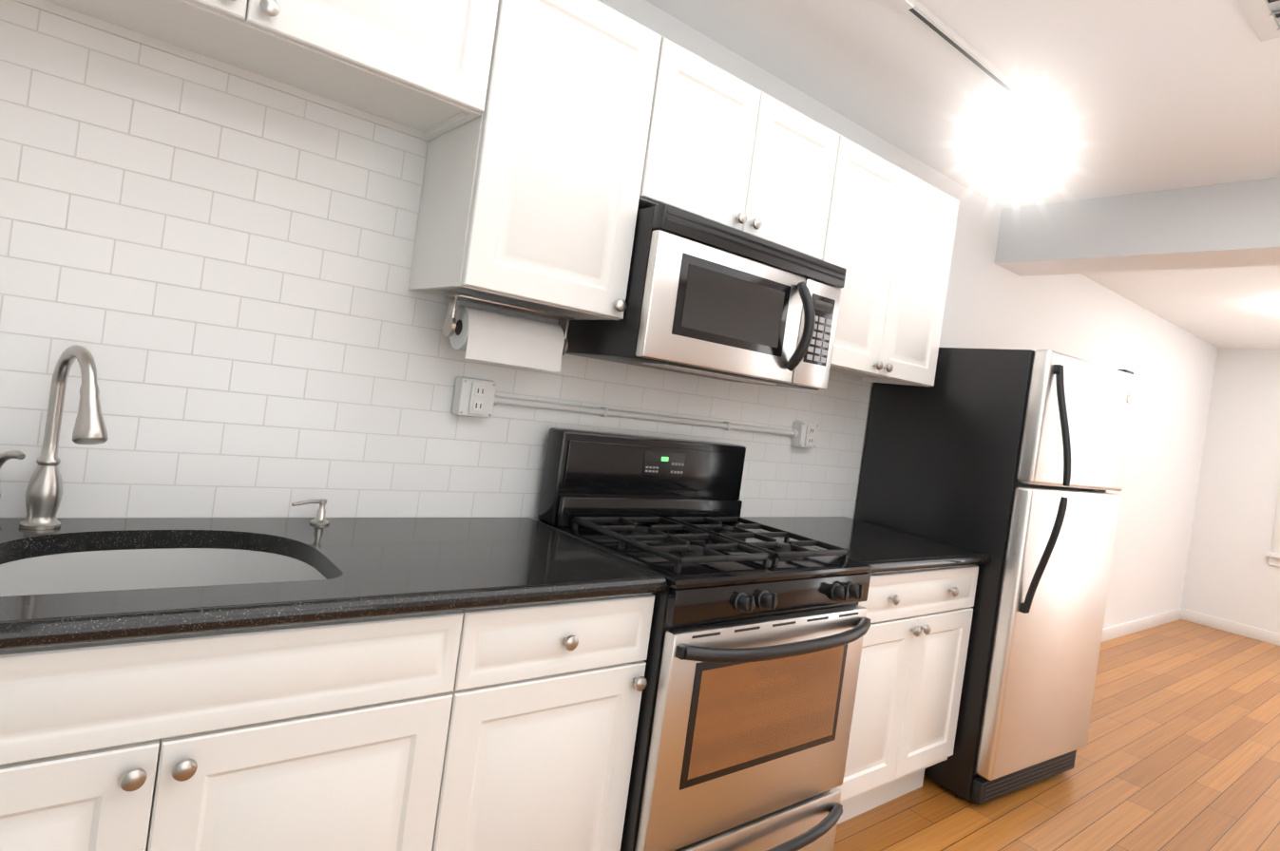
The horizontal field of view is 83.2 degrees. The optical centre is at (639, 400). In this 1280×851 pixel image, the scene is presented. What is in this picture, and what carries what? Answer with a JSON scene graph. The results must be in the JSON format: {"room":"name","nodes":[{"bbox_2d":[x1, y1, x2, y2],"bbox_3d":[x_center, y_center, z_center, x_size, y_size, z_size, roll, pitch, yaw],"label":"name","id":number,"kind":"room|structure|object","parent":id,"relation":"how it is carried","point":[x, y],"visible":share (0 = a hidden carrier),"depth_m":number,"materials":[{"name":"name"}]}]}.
{"room":"kitchen","nodes":[
{"label":"kitchen","id":0,"kind":"room"},
{"bbox_2d":[598,0,1218,629],"bbox_3d":[1.723,0.221,3.835,8.880,2.610,0.120,7,1,-39],"label":"wall","id":1,"kind":"structure","parent":0,"point":[990,304],"depth_m":4.83,"materials":[{"name":"white paint"}]},
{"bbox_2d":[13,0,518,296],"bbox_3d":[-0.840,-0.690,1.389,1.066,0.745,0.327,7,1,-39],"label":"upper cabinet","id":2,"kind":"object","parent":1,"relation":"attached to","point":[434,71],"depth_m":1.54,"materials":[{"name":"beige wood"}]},
{"bbox_2d":[0,0,873,520],"bbox_3d":[-0.237,0.071,2.175,3.140,2.200,0.008,7,1,-39],"label":"wall tile","id":3,"kind":"structure","parent":1,"relation":"attached to","point":[207,268],"depth_m":1.63,"materials":[{"name":"white tile"}]},
{"bbox_2d":[451,376,818,448],"bbox_3d":[0.104,0.065,2.403,1.532,0.104,0.056,7,1,-39],"label":"electrical outlets","id":4,"kind":"object","parent":3,"relation":"attached to","point":[475,397],"visible":0.98,"depth_m":2.15,"materials":[{"name":"white paint"}]},
{"bbox_2d":[443,0,674,320],"bbox_3d":[-0.260,-0.614,1.860,0.470,0.745,0.327,7,1,-39],"label":"upper cabinet","id":5,"kind":"object","parent":1,"relation":"attached to","point":[566,139],"depth_m":1.74,"materials":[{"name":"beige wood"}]},
{"bbox_2d":[442,293,574,372],"bbox_3d":[-0.347,-0.171,1.903,0.342,0.154,0.113,7,1,-39],"label":"paper towel holder","id":6,"kind":"object","parent":5,"relation":"attached to","point":[475,334],"visible":1,"depth_m":1.84,"materials":[{"name":"white paper"}]},
{"bbox_2d":[651,42,849,265],"bbox_3d":[0.206,-0.553,2.238,0.803,0.745,0.327,7,1,-39],"label":"upper cabinet","id":7,"kind":"object","parent":1,"relation":"attached to","point":[734,155],"depth_m":2.10,"materials":[{"name":"beige wood"}]},
{"bbox_2d":[558,203,846,390],"bbox_3d":[0.217,-0.274,2.176,0.764,0.394,0.483,7,1,-39],"label":"microwave","id":8,"kind":"object","parent":7,"relation":"attached to","point":[708,298],"visible":0.94,"depth_m":1.97,"materials":[{"name":"silver metal"}]},
{"bbox_2d":[829,139,959,387],"bbox_3d":[0.800,-0.475,2.720,0.804,0.745,0.327,7,1,-39],"label":"upper cabinet","id":9,"kind":"object","parent":1,"relation":"attached to","point":[894,243],"depth_m":2.60,"materials":[{"name":"beige wood"}]},
{"bbox_2d":[1100,608,1182,643],"bbox_3d":[2.806,1.631,4.775,5.116,0.095,0.014,7,1,-39],"label":"baseboard","id":10,"kind":"structure","parent":1,"relation":"attached to","point":[1126,629],"depth_m":5.69,"materials":[{"name":"white wood"}]},
{"bbox_2d":[645,0,1279,209],"bbox_3d":[1.434,-1.073,0.811,4.380,0.080,4.400,7,1,-39],"label":"ceiling","id":11,"kind":"structure","parent":0,"point":[1136,96],"depth_m":2.42,"materials":[{"name":"white paint"}]},
{"bbox_2d":[882,0,1043,156],"bbox_3d":[0.538,-1.049,1.870,2.230,0.226,0.102,7,1,-39],"label":"track light","id":12,"kind":"object","parent":11,"relation":"attached to","point":[1024,105],"visible":1,"depth_m":2.34,"materials":[{"name":"white paint"}]},
{"bbox_2d":[1237,0,1279,41],"bbox_3d":[1.681,-0.989,1.672,0.460,0.032,0.460,7,1,-39],"label":"ceiling vent","id":13,"kind":"object","parent":11,"relation":"in","point":[1263,20],"visible":0.98,"depth_m":1.88,"materials":[{"name":"white metal"}]},
{"bbox_2d":[833,619,1279,850],"bbox_3d":[2.820,1.730,2.240,8.880,0.060,4.400,7,1,-39],"label":"floor","id":14,"kind":"structure","parent":0,"point":[1179,751],"depth_m":3.08,"materials":[{"name":"brown wood"}]},
{"bbox_2d":[0,608,490,850],"bbox_3d":[-0.956,0.749,1.287,1.048,0.876,0.602,7,1,-39],"label":"base cabinet","id":15,"kind":"object","parent":14,"relation":"on","point":[352,735],"depth_m":1.15,"materials":[{"name":"white wood"}]},
{"bbox_2d":[459,593,654,850],"bbox_3d":[-0.402,0.821,1.737,0.507,0.876,0.602,7,1,-39],"label":"base cabinet","id":16,"kind":"object","parent":14,"relation":"on","point":[504,729],"depth_m":1.52,"materials":[{"name":"white wood"}]},
{"bbox_2d":[536,427,871,850],"bbox_3d":[0.170,0.738,2.070,0.769,1.190,0.718,7,1,-39],"label":"range","id":17,"kind":"object","parent":14,"relation":"on","point":[749,691],"visible":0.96,"depth_m":1.88,"materials":[{"name":"black"}]},
{"bbox_2d":[837,601,866,789],"bbox_3d":[0.097,0.886,2.141,0.843,0.876,0.602,7,1,-39],"label":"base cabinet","id":18,"kind":"object","parent":14,"relation":"on","point":[863,603],"depth_m":2.19,"materials":[{"name":"white"}]},
{"bbox_2d":[837,565,978,824],"bbox_3d":[0.698,0.965,2.629,0.776,0.876,0.602,7,1,-39],"label":"base cabinet","id":19,"kind":"object","parent":14,"relation":"on","point":[915,645],"depth_m":2.40,"materials":[{"name":"white wood"}]},
{"bbox_2d":[0,516,991,650],"bbox_3d":[-0.103,0.398,1.907,3.073,0.038,0.631,7,1,-39],"label":"countertop","id":20,"kind":"structure","parent":19,"relation":"on","point":[372,567],"depth_m":1.45,"materials":[{"name":"black stone"}]},
{"bbox_2d":[0,450,25,527],"bbox_3d":[-1.173,0.160,1.307,0.081,0.152,0.103,7,1,-39],"label":"lever","id":21,"kind":"object","parent":20,"relation":"on","point":[5,457],"visible":0.98,"depth_m":1.29,"materials":[{"name":"grey metal"}]},
{"bbox_2d":[19,344,108,530],"bbox_3d":[-1.052,0.075,1.325,0.231,0.353,0.062,8,1,35],"label":"faucet","id":22,"kind":"object","parent":20,"relation":"on","point":[44,493],"visible":1,"depth_m":1.35,"materials":[{"name":"grey metal"}]},
{"bbox_2d":[0,548,326,596],"bbox_3d":[-0.882,0.456,1.304,0.570,0.276,0.425,7,1,-39],"label":"sink bowl","id":23,"kind":"object","parent":20,"relation":"attached to","point":[105,570],"visible":0.19,"depth_m":1.45,"materials":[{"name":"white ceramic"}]},
{"bbox_2d":[291,498,329,525],"bbox_3d":[-0.769,0.260,1.681,0.094,0.058,0.054,7,1,-39],"label":"soap dispenser","id":24,"kind":"object","parent":20,"relation":"on","point":[319,520],"visible":1,"depth_m":1.69,"materials":[{"name":"grey metal"}]},
{"bbox_2d":[854,347,1138,805],"bbox_3d":[1.460,0.656,3.014,0.745,1.687,0.825,7,1,-35],"label":"refrigerator","id":25,"kind":"object","parent":14,"relation":"on","point":[1012,463],"visible":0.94,"depth_m":2.71,"materials":[{"name":"silver metal"}]},
{"bbox_2d":[994,176,1279,276],"bbox_3d":[3.230,-0.695,2.285,0.320,0.365,4.400,7,1,-39],"label":"soffit","id":26,"kind":"structure","parent":0,"point":[1229,224],"depth_m":3.25,"materials":[{"name":"white paint"}]},
{"bbox_2d":[1080,265,1279,349],"bbox_3d":[4.980,-0.555,3.695,4.180,0.190,4.400,7,1,-39],"label":"ceiling","id":27,"kind":"structure","parent":0,"point":[1231,308],"depth_m":4.66,"materials":[{"name":"white paint"}]},
{"bbox_2d":[1181,347,1279,633],"bbox_3d":[6.247,0.876,4.870,0.140,2.520,4.000,7,1,-39],"label":"wall","id":28,"kind":"structure","parent":0,"point":[1232,575],"depth_m":6.17,"materials":[{"name":"white paint"}]},
{"bbox_2d":[1180,608,1279,646],"bbox_3d":[6.020,2.069,4.834,0.014,0.095,3.990,7,1,-39],"label":"baseboard","id":29,"kind":"structure","parent":28,"relation":"attached to","point":[1251,632],"depth_m":6.10,"materials":[{"name":"white wood"}]},
{"bbox_2d":[1265,490,1279,567],"bbox_3d":[5.621,0.657,5.617,0.175,1.515,0.970,7,1,-39],"label":"window","id":30,"kind":"structure","parent":28,"relation":"in","point":[1273,555],"depth_m":5.93,"materials":[{"name":"white"}]}
]}

